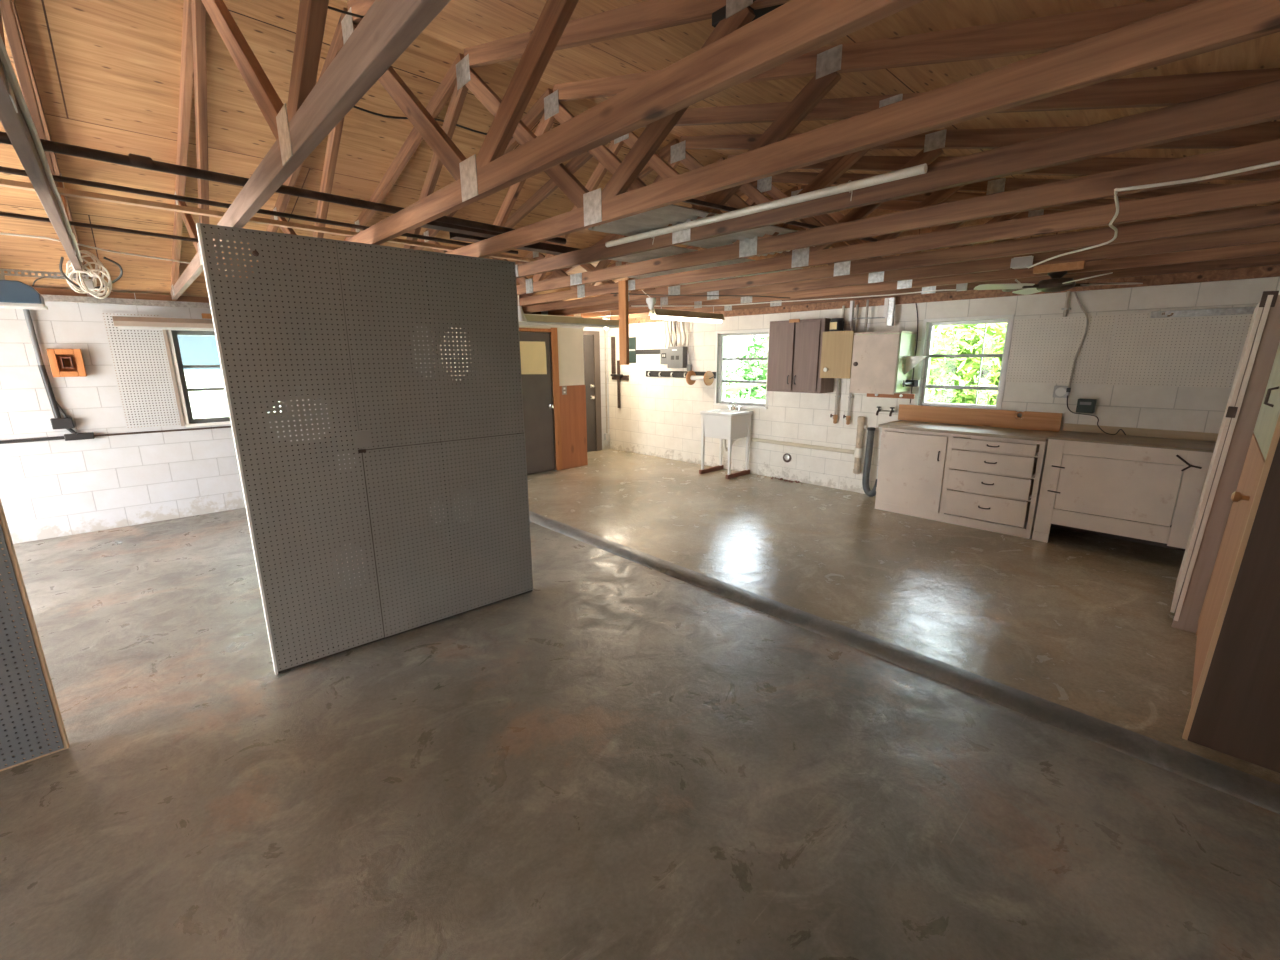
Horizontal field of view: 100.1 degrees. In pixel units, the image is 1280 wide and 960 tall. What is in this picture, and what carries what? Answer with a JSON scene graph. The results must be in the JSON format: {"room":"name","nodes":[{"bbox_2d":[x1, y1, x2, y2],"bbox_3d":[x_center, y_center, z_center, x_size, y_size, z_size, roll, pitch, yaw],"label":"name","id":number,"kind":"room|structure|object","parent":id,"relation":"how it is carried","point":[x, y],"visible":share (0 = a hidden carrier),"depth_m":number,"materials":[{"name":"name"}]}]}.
{"room":"garage workshop","nodes":[
{"label":"garage workshop","id":0,"kind":"room"},
{"bbox_2d":[0,301,609,543],"bbox_3d":[-4.118,-0.905,6.498,10.000,2.250,0.200,-12,17,-42],"label":"wall","id":1,"kind":"structure","parent":0,"point":[51,488],"depth_m":5.23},
{"bbox_2d":[0,0,92,296],"bbox_3d":[-2.330,-1.557,2.001,0.040,1.277,9.550,-12,17,-42],"label":"roof truss","id":2,"kind":"object","parent":1,"relation":"on","point":[12,119],"visible":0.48,"depth_m":2.19,"materials":[{"name":"brown wood"}]},
{"bbox_2d":[0,35,82,261],"bbox_3d":[-2.436,-1.173,2.244,0.018,0.078,3.701,-12,17,-42],"label":"conduit","id":3,"kind":"object","parent":2,"relation":"attached to","point":[4,57],"visible":1,"depth_m":1.62,"materials":[{"name":"metal"}]},
{"bbox_2d":[0,269,92,309],"bbox_3d":[-4.519,-1.295,3.591,1.250,0.247,0.288,-12,17,-42],"label":"garage door opener","id":4,"kind":"object","parent":2,"relation":"hanging from","point":[13,294],"visible":0.79,"depth_m":3.69,"materials":[{"name":"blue metal"}]},
{"bbox_2d":[59,250,122,298],"bbox_3d":[-3.781,-1.425,3.705,0.311,0.325,0.213,-12,17,-42],"label":"cable tangle","id":5,"kind":"object","parent":2,"relation":"hanging from","point":[88,286],"visible":0.88,"depth_m":3.72,"materials":[{"name":"grey plastic"}]},
{"bbox_2d":[0,211,198,241],"bbox_3d":[-3.140,-1.314,2.651,0.022,0.022,1.830,9,16,35],"label":"conduit","id":6,"kind":"object","parent":2,"relation":"on","point":[5,214],"visible":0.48,"depth_m":2.92,"materials":[{"name":"metal"}]},
{"bbox_2d":[46,349,86,376],"bbox_3d":[-5.369,-1.097,5.024,0.220,0.255,0.110,-12,17,-42],"label":"wooden box","id":7,"kind":"object","parent":1,"relation":"attached to","point":[70,362],"visible":1,"depth_m":5.02,"materials":[{"name":"brown wood"}]},
{"bbox_2d":[0,309,230,443],"bbox_3d":[-5.658,-0.981,4.789,4.700,1.325,0.079,-12,17,-42],"label":"conduit","id":8,"kind":"object","parent":1,"relation":"attached to","point":[66,423],"visible":0.92,"depth_m":5.02,"materials":[{"name":"grey metal"}]},
{"bbox_2d":[33,287,208,302],"bbox_3d":[-4.066,-2.019,6.181,9.600,0.062,0.090,-12,17,-42],"label":"trim","id":9,"kind":"structure","parent":1,"relation":"attached to","point":[46,291],"depth_m":5.25,"materials":[{"name":"brown wood"}]},
{"bbox_2d":[41,294,210,308],"bbox_3d":[-5.765,-1.545,4.512,3.750,0.100,0.070,-12,17,-42],"label":"door track","id":10,"kind":"object","parent":1,"relation":"attached to","point":[55,298],"visible":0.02,"depth_m":5.18,"materials":[{"name":"metal"}]},
{"bbox_2d":[101,312,184,428],"bbox_3d":[-5.011,-1.094,5.429,0.452,1.135,0.025,-12,17,-42],"label":"pegboard","id":11,"kind":"object","parent":1,"relation":"attached to","point":[148,398],"visible":0.91,"depth_m":5.42,"materials":[{"name":"paint"}]},
{"bbox_2d":[167,330,287,426],"bbox_3d":[-4.522,-1.153,5.966,0.990,1.035,0.140,-12,17,-42],"label":"window","id":12,"kind":"structure","parent":1,"relation":"in","point":[179,367],"depth_m":5.71,"materials":[{"name":"wood"}]},
{"bbox_2d":[170,0,450,300],"bbox_3d":[-1.889,-1.653,2.407,0.040,1.277,9.550,-12,17,-42],"label":"roof truss","id":13,"kind":"object","parent":1,"relation":"on","point":[388,28],"visible":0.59,"depth_m":1.65,"materials":[{"name":"brown wood"}]},
{"bbox_2d":[0,166,517,253],"bbox_3d":[-1.967,-1.287,2.505,0.022,0.022,3.307,11,17,42],"label":"rod","id":14,"kind":"object","parent":13,"relation":"on","point":[8,170],"visible":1,"depth_m":2.44,"materials":[{"name":"metal"}]},
{"bbox_2d":[0,131,565,243],"bbox_3d":[-1.644,-1.232,2.205,0.042,0.043,3.353,12,18,43],"label":"pipe","id":15,"kind":"object","parent":13,"relation":"on","point":[133,160],"visible":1,"depth_m":2.13,"materials":[{"name":"metal"}]},
{"bbox_2d":[583,331,601,451],"bbox_3d":[-1.062,-1.468,9.109,1.010,2.070,0.120,-12,17,-42],"label":"door","id":16,"kind":"structure","parent":1,"relation":"in","point":[591,339],"depth_m":9.32,"materials":[{"name":"grey paint"}]},
{"bbox_2d":[604,328,609,440],"bbox_3d":[-0.604,-1.717,9.539,0.090,2.040,0.059,-12,17,-42],"label":"conduit","id":17,"kind":"object","parent":1,"relation":"attached to","point":[606,435],"visible":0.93,"depth_m":9.57,"materials":[{"name":"metal"}]},
{"bbox_2d":[344,0,1279,257],"bbox_3d":[-1.003,-1.844,3.224,0.040,1.277,9.550,-12,17,-42],"label":"roof truss","id":18,"kind":"object","parent":1,"relation":"on","point":[1202,26],"visible":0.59,"depth_m":1.80,"materials":[{"name":"brown wood"}]},
{"bbox_2d":[354,106,512,137],"bbox_3d":[-1.042,-2.328,3.588,1.798,0.092,0.066,-9,15,-33],"label":"cable","id":19,"kind":"object","parent":18,"relation":"hanging from","point":[356,107],"visible":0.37,"depth_m":3.30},
{"bbox_2d":[421,221,538,244],"bbox_3d":[-0.931,-1.443,3.100,0.750,0.045,0.090,-12,17,-42],"label":"channel","id":20,"kind":"object","parent":18,"relation":"on","point":[435,225],"visible":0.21,"depth_m":3.00,"materials":[{"name":"metal"}]},
{"bbox_2d":[449,232,579,254],"bbox_3d":[-0.721,-1.544,3.535,1.070,0.045,0.090,-12,17,-42],"label":"channel","id":21,"kind":"object","parent":18,"relation":"on","point":[540,247],"visible":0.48,"depth_m":3.54,"materials":[{"name":"metal"}]},
{"bbox_2d":[414,0,1279,278],"bbox_3d":[-0.560,-1.940,3.632,0.040,1.277,9.550,-12,17,-42],"label":"roof truss","id":22,"kind":"object","parent":1,"relation":"on","point":[1260,103],"visible":0.56,"depth_m":1.95,"materials":[{"name":"brown wood"}]},
{"bbox_2d":[605,163,927,246],"bbox_3d":[0.428,-1.279,2.635,0.046,0.081,1.830,-12,17,-42],"label":"tube","id":23,"kind":"object","parent":22,"relation":"attached to","point":[919,169],"visible":1,"depth_m":2.38,"materials":[{"name":"plastic"}]},
{"bbox_2d":[491,68,1279,294],"bbox_3d":[-0.117,-2.036,4.040,0.040,1.277,9.550,-12,17,-42],"label":"roof truss","id":24,"kind":"object","parent":1,"relation":"on","point":[1155,91],"visible":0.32,"depth_m":2.51,"materials":[{"name":"brown wood"}]},
{"bbox_2d":[588,204,814,255],"bbox_3d":[0.480,-1.466,3.207,1.450,0.020,0.650,-10,16,-35],"label":"sheet","id":25,"kind":"object","parent":24,"relation":"on","point":[662,217],"visible":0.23,"depth_m":2.98,"materials":[{"name":"metal"}]},
{"bbox_2d":[682,199,876,241],"bbox_3d":[0.843,-1.408,2.938,1.614,0.017,0.017,-9,16,-35],"label":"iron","id":26,"kind":"object","parent":24,"relation":"on","point":[691,201],"visible":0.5,"depth_m":2.64,"materials":[{"name":"metal"}]},
{"bbox_2d":[1028,161,1279,267],"bbox_3d":[2.237,-1.253,2.701,0.551,0.026,2.357,3,13,13],"label":"cable","id":27,"kind":"object","parent":24,"relation":"hanging from","point":[1116,190],"visible":1,"depth_m":1.95,"materials":[{"name":"plastic"}]},
{"bbox_2d":[515,121,1279,305],"bbox_3d":[0.326,-2.132,4.448,0.040,1.277,9.550,-12,17,-42],"label":"roof truss","id":28,"kind":"object","parent":1,"relation":"on","point":[932,143],"visible":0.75,"depth_m":2.98,"materials":[{"name":"brown wood"}]},
{"bbox_2d":[618,280,628,364],"bbox_3d":[-0.153,-1.480,5.066,0.036,0.763,0.100,-12,17,-42],"label":"board","id":29,"kind":"object","parent":28,"relation":"hanging from","point":[622,285],"visible":1,"depth_m":5.05,"materials":[{"name":"orange wood"}]},
{"bbox_2d":[629,269,735,284],"bbox_3d":[0.676,-1.914,5.167,0.600,0.020,1.900,12,18,44],"label":"sheet","id":30,"kind":"object","parent":28,"relation":"on","point":[674,270],"visible":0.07,"depth_m":4.72,"materials":[{"name":"metal"}]},
{"bbox_2d":[611,293,787,297],"bbox_3d":[0.677,-1.806,5.262,1.926,0.035,0.234,-4,13,-15],"label":"cable","id":31,"kind":"object","parent":28,"relation":"hanging from","point":[611,293],"visible":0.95,"depth_m":5.13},
{"bbox_2d":[608,246,803,276],"bbox_3d":[0.687,-1.718,4.305,1.900,0.020,0.600,-11,17,-39],"label":"sheet","id":32,"kind":"object","parent":28,"relation":"on","point":[672,250],"visible":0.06,"depth_m":3.92,"materials":[{"name":"metal"}]},
{"bbox_2d":[517,155,1279,313],"bbox_3d":[0.769,-2.228,4.857,0.040,1.277,9.550,-12,17,-42],"label":"roof truss","id":33,"kind":"object","parent":1,"relation":"on","point":[1269,215],"visible":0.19,"depth_m":3.49,"materials":[{"name":"brown wood"}]},
{"bbox_2d":[519,312,618,327],"bbox_3d":[-1.153,-2.109,6.905,2.330,0.220,0.129,-12,17,-42],"label":"light","id":34,"kind":"object","parent":33,"relation":"hanging from","point":[532,319],"visible":0.44,"depth_m":7.08,"materials":[{"name":"metal"}]},
{"bbox_2d":[564,185,1279,317],"bbox_3d":[1.634,-2.415,5.654,0.234,1.277,9.550,-12,17,-42],"label":"roof truss","id":35,"kind":"object","parent":1,"relation":"on","point":[1270,248],"depth_m":4.45,"materials":[{"name":"brown wood"}]},
{"bbox_2d":[974,271,1142,294],"bbox_3d":[3.090,-1.475,3.981,0.833,0.150,0.833,-9,16,-34],"label":"ceiling fan","id":36,"kind":"object","parent":35,"relation":"hanging from","point":[1057,283],"visible":0.96,"depth_m":3.96,"materials":[{"name":"wood"}]},
{"bbox_2d":[593,200,1279,319],"bbox_3d":[2.098,-2.515,6.081,0.040,1.277,9.550,-12,17,-42],"label":"roof truss","id":37,"kind":"object","parent":1,"relation":"on","point":[1267,260],"visible":0.14,"depth_m":4.75,"materials":[{"name":"brown wood"}]},
{"bbox_2d":[464,314,584,467],"bbox_3d":[-1.528,-1.175,7.524,1.820,2.210,0.100,-12,17,-42],"label":"wall","id":38,"kind":"structure","parent":0,"point":[570,340],"depth_m":7.81,"materials":[{"name":"beige paint"}]},
{"bbox_2d":[519,328,562,473],"bbox_3d":[-1.533,-1.083,7.499,0.950,2.040,0.157,-12,17,-42],"label":"door","id":39,"kind":"structure","parent":38,"relation":"in","point":[539,403],"depth_m":7.63,"materials":[{"name":"brown paint"}]},
{"bbox_2d":[520,341,546,373],"bbox_3d":[-1.502,-1.677,7.378,0.501,0.447,0.015,-12,17,-42],"label":"paper sheet","id":40,"kind":"object","parent":39,"relation":"attached to","point":[532,353],"visible":0.76,"depth_m":7.41,"materials":[{"name":"paper"}]},
{"bbox_2d":[519,324,584,328],"bbox_3d":[-1.449,-2.132,7.297,1.732,0.085,0.030,-12,17,-42],"label":"trim","id":41,"kind":"structure","parent":38,"relation":"attached to","point":[529,325],"depth_m":7.48,"materials":[{"name":"white paint"}]},
{"bbox_2d":[559,385,587,468],"bbox_3d":[-0.994,-0.796,8.048,0.474,1.230,0.010,-12,17,-42],"label":"wainscot panel","id":42,"kind":"object","parent":38,"relation":"attached to","point":[573,404],"visible":1,"depth_m":8.04,"materials":[{"name":"orange wood"}]},
{"bbox_2d":[0,494,1279,959],"bbox_3d":[-2.451,1.226,2.500,6.400,0.150,8.830,-12,17,-42],"label":"floor","id":43,"kind":"structure","parent":0,"point":[615,757],"depth_m":2.06,"materials":[{"name":"concrete"}]},
{"bbox_2d":[0,223,532,770],"bbox_3d":[-2.292,0.026,2.332,4.074,2.261,0.167,-11,17,-40],"label":"pegboard","id":44,"kind":"object","parent":43,"relation":"on","point":[334,322],"depth_m":2.99,"materials":[{"name":"grey paint"}]},
{"bbox_2d":[457,489,1279,813],"bbox_3d":[-0.119,0.677,4.639,0.145,0.141,8.830,-12,17,-42],"label":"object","id":45,"kind":"structure","parent":43,"relation":"on","point":[1247,787],"depth_m":2.68,"materials":[{"name":"concrete"}]},
{"bbox_2d":[0,0,1279,315],"bbox_3d":[-1.151,-1.823,3.063,10.600,1.283,10.100,-12,17,-42],"label":"ceiling","id":46,"kind":"structure","parent":0,"point":[106,72],"depth_m":3.09,"materials":[{"name":"brown wood"}]},
{"bbox_2d":[712,0,782,27],"bbox_3d":[0.488,-1.623,1.891,0.350,0.040,0.320,-12,17,-42],"label":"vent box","id":47,"kind":"object","parent":46,"relation":"attached to","point":[717,16],"visible":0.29,"depth_m":1.84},
{"bbox_2d":[725,377,976,397],"bbox_3d":[6.392,-2.672,19.706,43.500,0.100,60.000,-12,17,-42],"label":"ground","id":48,"kind":"structure","parent":0,"point":[737,378],"depth_m":30.84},
{"bbox_2d":[177,335,226,417],"bbox_3d":[-7.179,-2.003,8.815,10.600,3.600,2.400,-12,17,-42],"label":"house","id":49,"kind":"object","parent":48,"relation":"on","point":[194,349],"visible":0.06,"depth_m":9.52,"materials":[{"name":"blue"}]},
{"bbox_2d":[184,369,281,418],"bbox_3d":[-5.902,-0.750,7.693,4.760,1.640,0.060,-12,17,-42],"label":"fence","id":50,"kind":"object","parent":48,"relation":"on","point":[216,401],"visible":0.05,"depth_m":7.45,"materials":[{"name":"white plastic"}]},
{"bbox_2d":[725,380,765,402],"bbox_3d":[1.488,-1.214,10.129,0.900,1.370,2.000,-12,17,-42],"label":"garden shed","id":51,"kind":"object","parent":48,"relation":"on","point":[738,386],"visible":0.07,"depth_m":9.58,"materials":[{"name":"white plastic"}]},
{"bbox_2d":[726,335,767,399],"bbox_3d":[2.941,-1.941,11.159,2.125,2.327,2.235,-12,17,-42],"label":"tree","id":52,"kind":"object","parent":48,"relation":"on","point":[760,346],"visible":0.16,"depth_m":10.82,"materials":[{"name":"green plant"}]},
{"bbox_2d":[926,323,1006,404],"bbox_3d":[5.132,-1.410,7.866,2.023,2.723,2.079,-12,17,-42],"label":"tree","id":53,"kind":"object","parent":48,"relation":"on","point":[942,369],"visible":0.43,"depth_m":7.49,"materials":[{"name":"green plant"}]},
{"bbox_2d":[527,448,1279,784],"bbox_3d":[1.202,0.416,5.862,3.540,0.190,8.830,-12,17,-42],"label":"floor","id":54,"kind":"structure","parent":0,"point":[1078,621],"depth_m":4.08,"materials":[{"name":"concrete"}]},
{"bbox_2d":[699,401,752,478],"bbox_3d":[1.203,-0.590,7.551,0.519,1.020,0.550,-12,17,-42],"label":"sink","id":55,"kind":"object","parent":54,"relation":"on","point":[733,425],"visible":1,"depth_m":7.42,"materials":[{"name":"white ceramic"}]},
{"bbox_2d":[700,409,752,439],"bbox_3d":[1.204,-0.784,7.509,0.495,0.360,0.550,-12,17,-42],"label":"basin","id":56,"kind":"object","parent":55,"relation":"in","point":[729,424],"depth_m":7.37,"materials":[{"name":"white plastic"}]},
{"bbox_2d":[728,401,741,410],"bbox_3d":[1.302,-1.045,7.546,0.170,0.131,0.219,-12,17,-42],"label":"faucet","id":57,"kind":"object","parent":55,"relation":"on","point":[730,407],"depth_m":7.56,"materials":[{"name":"silver metal"}]},
{"bbox_2d":[862,427,876,496],"bbox_3d":[2.732,-0.202,6.257,0.123,0.807,0.237,-12,17,-42],"label":"hose","id":58,"kind":"object","parent":54,"relation":"on","point":[870,434],"visible":0.82,"depth_m":6.26,"materials":[{"name":"black plastic"}]},
{"bbox_2d":[875,428,1047,538],"bbox_3d":[3.226,-0.050,5.422,0.630,0.890,1.410,-12,17,-42],"label":"base cabinet","id":59,"kind":"object","parent":54,"relation":"on","point":[993,484],"visible":0.98,"depth_m":5.16,"materials":[{"name":"beige paint"}]},
{"bbox_2d":[878,420,1218,452],"bbox_3d":[3.593,-0.461,4.953,0.604,0.110,2.510,-12,17,-42],"label":"countertop","id":60,"kind":"structure","parent":59,"relation":"on","point":[1010,433],"depth_m":4.67,"materials":[{"name":"wood"}]},
{"bbox_2d":[898,404,1062,431],"bbox_3d":[3.421,-0.650,5.511,0.049,0.172,1.463,-12,17,-42],"label":"board","id":61,"kind":"object","parent":60,"relation":"on","point":[1042,421],"visible":0.98,"depth_m":5.42,"materials":[{"name":"brown wood"}]},
{"bbox_2d":[1032,439,1212,550],"bbox_3d":[4.091,0.129,4.555,0.592,0.915,1.035,-12,17,-42],"label":"base cabinet","id":62,"kind":"object","parent":54,"relation":"on","point":[1125,499],"visible":0.91,"depth_m":4.35,"materials":[{"name":"beige paint"}]},
{"bbox_2d":[1170,291,1279,632],"bbox_3d":[3.662,-0.049,3.082,0.700,1.957,0.585,-12,17,-42],"label":"door frame","id":63,"kind":"structure","parent":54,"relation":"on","point":[1262,340],"depth_m":3.01,"materials":[{"name":"beige paint"}]},
{"bbox_2d":[1182,342,1279,772],"bbox_3d":[3.045,0.113,2.295,1.302,1.980,0.718,-12,19,-42],"label":"door","id":64,"kind":"structure","parent":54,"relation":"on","point":[1235,709],"depth_m":2.16,"materials":[{"name":"brown wood"}]},
{"bbox_2d":[608,208,1279,524],"bbox_3d":[2.404,-1.545,6.592,0.200,3.375,8.830,-12,17,-42],"label":"wall","id":65,"kind":"structure","parent":0,"point":[656,416],"depth_m":6.52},
{"bbox_2d":[610,360,628,407],"bbox_3d":[-0.366,-1.666,9.352,0.089,0.820,0.430,-12,17,-42],"label":"tool rack","id":66,"kind":"object","parent":65,"relation":"attached to","point":[618,376],"visible":1,"depth_m":9.34,"materials":[{"name":"metal"}]},
{"bbox_2d":[611,337,615,373],"bbox_3d":[-0.465,-2.175,9.362,0.050,0.630,0.060,-12,17,-42],"label":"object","id":67,"kind":"object","parent":66,"relation":"on","point":[613,355],"visible":1,"depth_m":9.35,"materials":[{"name":"metal"}]},
{"bbox_2d":[629,337,635,362],"bbox_3d":[-0.179,-2.199,9.073,0.023,0.420,0.315,-12,17,-42],"label":"notice board","id":68,"kind":"object","parent":65,"relation":"attached to","point":[632,340],"visible":0.56,"depth_m":9.01,"materials":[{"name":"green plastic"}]},
{"bbox_2d":[660,349,667,363],"bbox_3d":[0.407,-1.944,8.436,0.104,0.240,0.165,-12,17,-42],"label":"electrical panel","id":69,"kind":"object","parent":65,"relation":"attached to","point":[663,352],"visible":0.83,"depth_m":8.41,"materials":[{"name":"grey metal"}]},
{"bbox_2d":[664,320,685,347],"bbox_3d":[0.534,-2.256,8.245,0.045,0.433,0.478,-12,17,-42],"label":"cables","id":70,"kind":"object","parent":69,"relation":"attached to","point":[674,322],"visible":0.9,"depth_m":8.22,"materials":[{"name":"grey plastic"}]},
{"bbox_2d":[667,346,687,367],"bbox_3d":[0.574,-1.890,8.261,0.114,0.320,0.320,-12,17,-42],"label":"electrical panel","id":71,"kind":"object","parent":65,"relation":"attached to","point":[677,356],"visible":0.95,"depth_m":8.19,"materials":[{"name":"grey metal"}]},
{"bbox_2d":[646,329,769,408],"bbox_3d":[0.944,-1.671,8.044,0.197,1.055,2.365,-12,17,-42],"label":"window","id":72,"kind":"structure","parent":65,"relation":"in","point":[743,333],"depth_m":7.76,"materials":[{"name":"wood"}]},
{"bbox_2d":[686,371,715,385],"bbox_3d":[0.894,-1.500,7.890,0.220,0.210,0.399,-12,17,-42],"label":"spool","id":73,"kind":"object","parent":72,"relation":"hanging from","point":[708,378],"visible":1,"depth_m":7.84,"materials":[{"name":"brown wood"}]},
{"bbox_2d":[767,318,833,392],"bbox_3d":[1.981,-1.531,6.626,0.369,0.868,0.745,-12,17,-42],"label":"upper cabinet","id":74,"kind":"object","parent":65,"relation":"attached to","point":[795,345],"visible":0.94,"depth_m":6.50,"materials":[{"name":"brown wood"}]},
{"bbox_2d":[751,438,853,453],"bbox_3d":[2.084,-0.452,7.001,0.051,0.054,1.485,-12,17,-42],"label":"drain pipe","id":75,"kind":"object","parent":65,"relation":"attached to","point":[800,445],"visible":0.84,"depth_m":6.93,"materials":[{"name":"plastic"}]},
{"bbox_2d":[830,306,844,423],"bbox_3d":[2.381,-1.369,6.441,0.091,1.380,0.086,-12,17,-42],"label":"supply pipe","id":76,"kind":"object","parent":65,"relation":"attached to","point":[835,416],"visible":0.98,"depth_m":6.51,"materials":[{"name":"beige metal"}]},
{"bbox_2d":[820,330,859,378],"bbox_3d":[2.324,-1.438,6.161,0.366,0.520,0.365,-12,17,-42],"label":"upper cabinet","id":77,"kind":"object","parent":65,"relation":"attached to","point":[837,346],"visible":0.82,"depth_m":6.06,"materials":[{"name":"beige wood"}]},
{"bbox_2d":[829,318,843,330],"bbox_3d":[2.268,-1.780,6.176,0.157,0.160,0.156,-12,17,-42],"label":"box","id":78,"kind":"object","parent":77,"relation":"on","point":[836,324],"visible":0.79,"depth_m":6.11,"materials":[{"name":"black plastic"}]},
{"bbox_2d":[849,297,895,331],"bbox_3d":[2.584,-1.838,5.994,0.067,0.350,0.485,-12,17,-42],"label":"pipes","id":79,"kind":"object","parent":77,"relation":"on","point":[889,308],"visible":0.95,"depth_m":5.87,"materials":[{"name":"grey metal"}]},
{"bbox_2d":[843,305,858,424],"bbox_3d":[2.494,-1.343,6.324,0.091,1.380,0.086,-12,17,-42],"label":"supply pipe","id":80,"kind":"object","parent":65,"relation":"attached to","point":[848,417],"visible":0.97,"depth_m":6.39,"materials":[{"name":"beige metal"}]},
{"bbox_2d":[853,416,866,473],"bbox_3d":[2.618,-0.414,6.409,0.093,0.690,0.120,-12,17,-42],"label":"standpipe","id":81,"kind":"object","parent":65,"relation":"attached to","point":[858,452],"visible":1,"depth_m":6.38,"materials":[{"name":"white plastic"}]},
{"bbox_2d":[849,333,915,394],"bbox_3d":[2.656,-1.278,5.900,0.440,0.630,0.498,-12,17,-42],"label":"upper cabinet","id":82,"kind":"object","parent":65,"relation":"attached to","point":[878,360],"visible":0.99,"depth_m":5.75,"materials":[{"name":"beige paint"}]},
{"bbox_2d":[904,356,926,373],"bbox_3d":[2.905,-1.214,5.670,0.130,0.193,0.189,-12,17,-42],"label":"bracket","id":83,"kind":"object","parent":82,"relation":"attached to","point":[911,361],"visible":1,"depth_m":5.68,"materials":[{"name":"metal"}]},
{"bbox_2d":[867,393,914,398],"bbox_3d":[2.683,-0.909,5.770,0.065,0.050,0.500,-12,17,-42],"label":"peg rail","id":84,"kind":"object","parent":65,"relation":"attached to","point":[896,395],"visible":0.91,"depth_m":5.74,"materials":[{"name":"orange wood"}]},
{"bbox_2d":[629,265,1279,323],"bbox_3d":[2.341,-2.117,6.384,0.090,0.155,8.400,-12,17,-42],"label":"trim","id":85,"kind":"structure","parent":65,"relation":"attached to","point":[1271,270],"depth_m":5.12,"materials":[{"name":"brown wood"}]},
{"bbox_2d":[914,314,1014,409],"bbox_3d":[3.351,-1.200,5.570,0.160,0.945,0.820,-12,17,-42],"label":"window","id":86,"kind":"structure","parent":65,"relation":"in","point":[998,318],"depth_m":5.56,"materials":[{"name":"wood"}]},
{"bbox_2d":[1006,315,1115,384],"bbox_3d":[3.849,-1.192,4.941,0.020,0.593,0.740,-12,17,-42],"label":"pegboard","id":87,"kind":"object","parent":65,"relation":"attached to","point":[1042,350],"visible":1,"depth_m":4.92,"materials":[{"name":"white paint"}]},
{"bbox_2d":[1068,292,1088,387],"bbox_3d":[3.910,-1.255,4.812,0.041,0.844,0.141,-12,17,-42],"label":"power cord","id":88,"kind":"object","parent":87,"relation":"attached to","point":[1075,293],"visible":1,"depth_m":4.77,"materials":[{"name":"grey plastic"}]},
{"bbox_2d":[1053,386,1070,397],"bbox_3d":[3.896,-0.814,4.946,0.063,0.107,0.125,-12,17,-42],"label":"outlet box","id":89,"kind":"object","parent":65,"relation":"attached to","point":[1059,391],"visible":1,"depth_m":4.93,"materials":[{"name":"grey plastic"}]},
{"bbox_2d":[1076,399,1096,412],"bbox_3d":[4.022,-0.668,4.833,0.077,0.123,0.125,-12,17,-42],"label":"transformer","id":90,"kind":"object","parent":65,"relation":"attached to","point":[1083,405],"visible":1,"depth_m":4.81,"materials":[{"name":"black plastic"}]},
{"bbox_2d":[1105,312,1252,387],"bbox_3d":[4.442,-1.057,4.329,0.020,0.600,0.965,-12,17,-42],"label":"pegboard","id":91,"kind":"object","parent":65,"relation":"attached to","point":[1195,351],"visible":0.74,"depth_m":4.38,"materials":[{"name":"white paint"}]},
{"bbox_2d":[1150,307,1255,317],"bbox_3d":[4.484,-1.307,4.167,0.056,0.053,0.755,-12,17,-42],"label":"bar","id":92,"kind":"object","parent":91,"relation":"attached to","point":[1237,310],"visible":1,"depth_m":4.22,"materials":[{"name":"metal"}]},
{"bbox_3d":[1.742,0.467,0.311,9.800,2.250,0.200,-12,17,-42],"label":"wall","id":93,"kind":"structure","parent":0,"visible":0},
{"bbox_2d":[252,0,923,272],"bbox_3d":[-1.446,-1.749,2.816,0.040,1.277,9.550,-12,17,-42],"label":"roof truss","id":94,"kind":"object","parent":93,"relation":"on","point":[796,28],"visible":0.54,"depth_m":1.61,"materials":[{"name":"brown wood"}]},
{"bbox_2d":[0,232,239,271],"bbox_3d":[-3.718,-1.484,3.397,0.383,0.043,2.833,7,15,28],"label":"cable","id":95,"kind":"object","parent":94,"relation":"on","point":[1,233],"visible":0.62,"depth_m":3.50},
{"bbox_2d":[112,293,213,330],"bbox_3d":[-4.543,-1.699,5.458,1.220,0.334,0.160,-12,17,-42],"label":"light","id":96,"kind":"object","parent":94,"relation":"hanging from","point":[123,322],"visible":0.65,"depth_m":5.26,"materials":[{"name":"white metal"}]},
{"bbox_2d":[0,178,537,261],"bbox_3d":[-1.637,-1.439,3.157,0.046,0.022,2.903,12,18,43],"label":"batten","id":97,"kind":"object","parent":94,"relation":"on","point":[3,182],"visible":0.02,"depth_m":2.62,"materials":[{"name":"brown wood"}]},
{"bbox_2d":[532,172,1279,315],"bbox_3d":[1.212,-2.323,5.265,0.040,1.277,9.550,-12,17,-42],"label":"roof truss","id":98,"kind":"object","parent":93,"relation":"on","point":[1265,234],"visible":0.46,"depth_m":4.00,"materials":[{"name":"brown wood"}]},
{"bbox_2d":[648,300,724,322],"bbox_3d":[0.585,-2.022,6.451,1.240,0.210,0.129,-12,17,-42],"label":"light","id":99,"kind":"object","parent":98,"relation":"hanging from","point":[661,314],"visible":0.96,"depth_m":6.36,"materials":[{"name":"metal"}]},
{"bbox_2d":[631,289,955,306],"bbox_3d":[1.531,-1.954,5.848,3.401,0.022,0.488,6,14,25],"label":"cable","id":100,"kind":"object","parent":98,"relation":"hanging from","point":[946,289],"visible":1,"depth_m":5.81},
{"bbox_2d":[1010,256,1033,268],"bbox_3d":[2.693,-1.531,3.774,0.056,0.073,0.130,-12,17,-42],"label":"plate","id":101,"kind":"object","parent":98,"relation":"attached to","point":[1026,261],"visible":0.98,"depth_m":3.76,"materials":[{"name":"white paint"}]},
{"bbox_2d":[1033,261,1085,273],"bbox_3d":[2.862,-1.453,3.666,0.040,0.050,0.280,-12,17,-42],"label":"block","id":102,"kind":"object","parent":98,"relation":"attached to","point":[1078,265],"visible":0.97,"depth_m":3.65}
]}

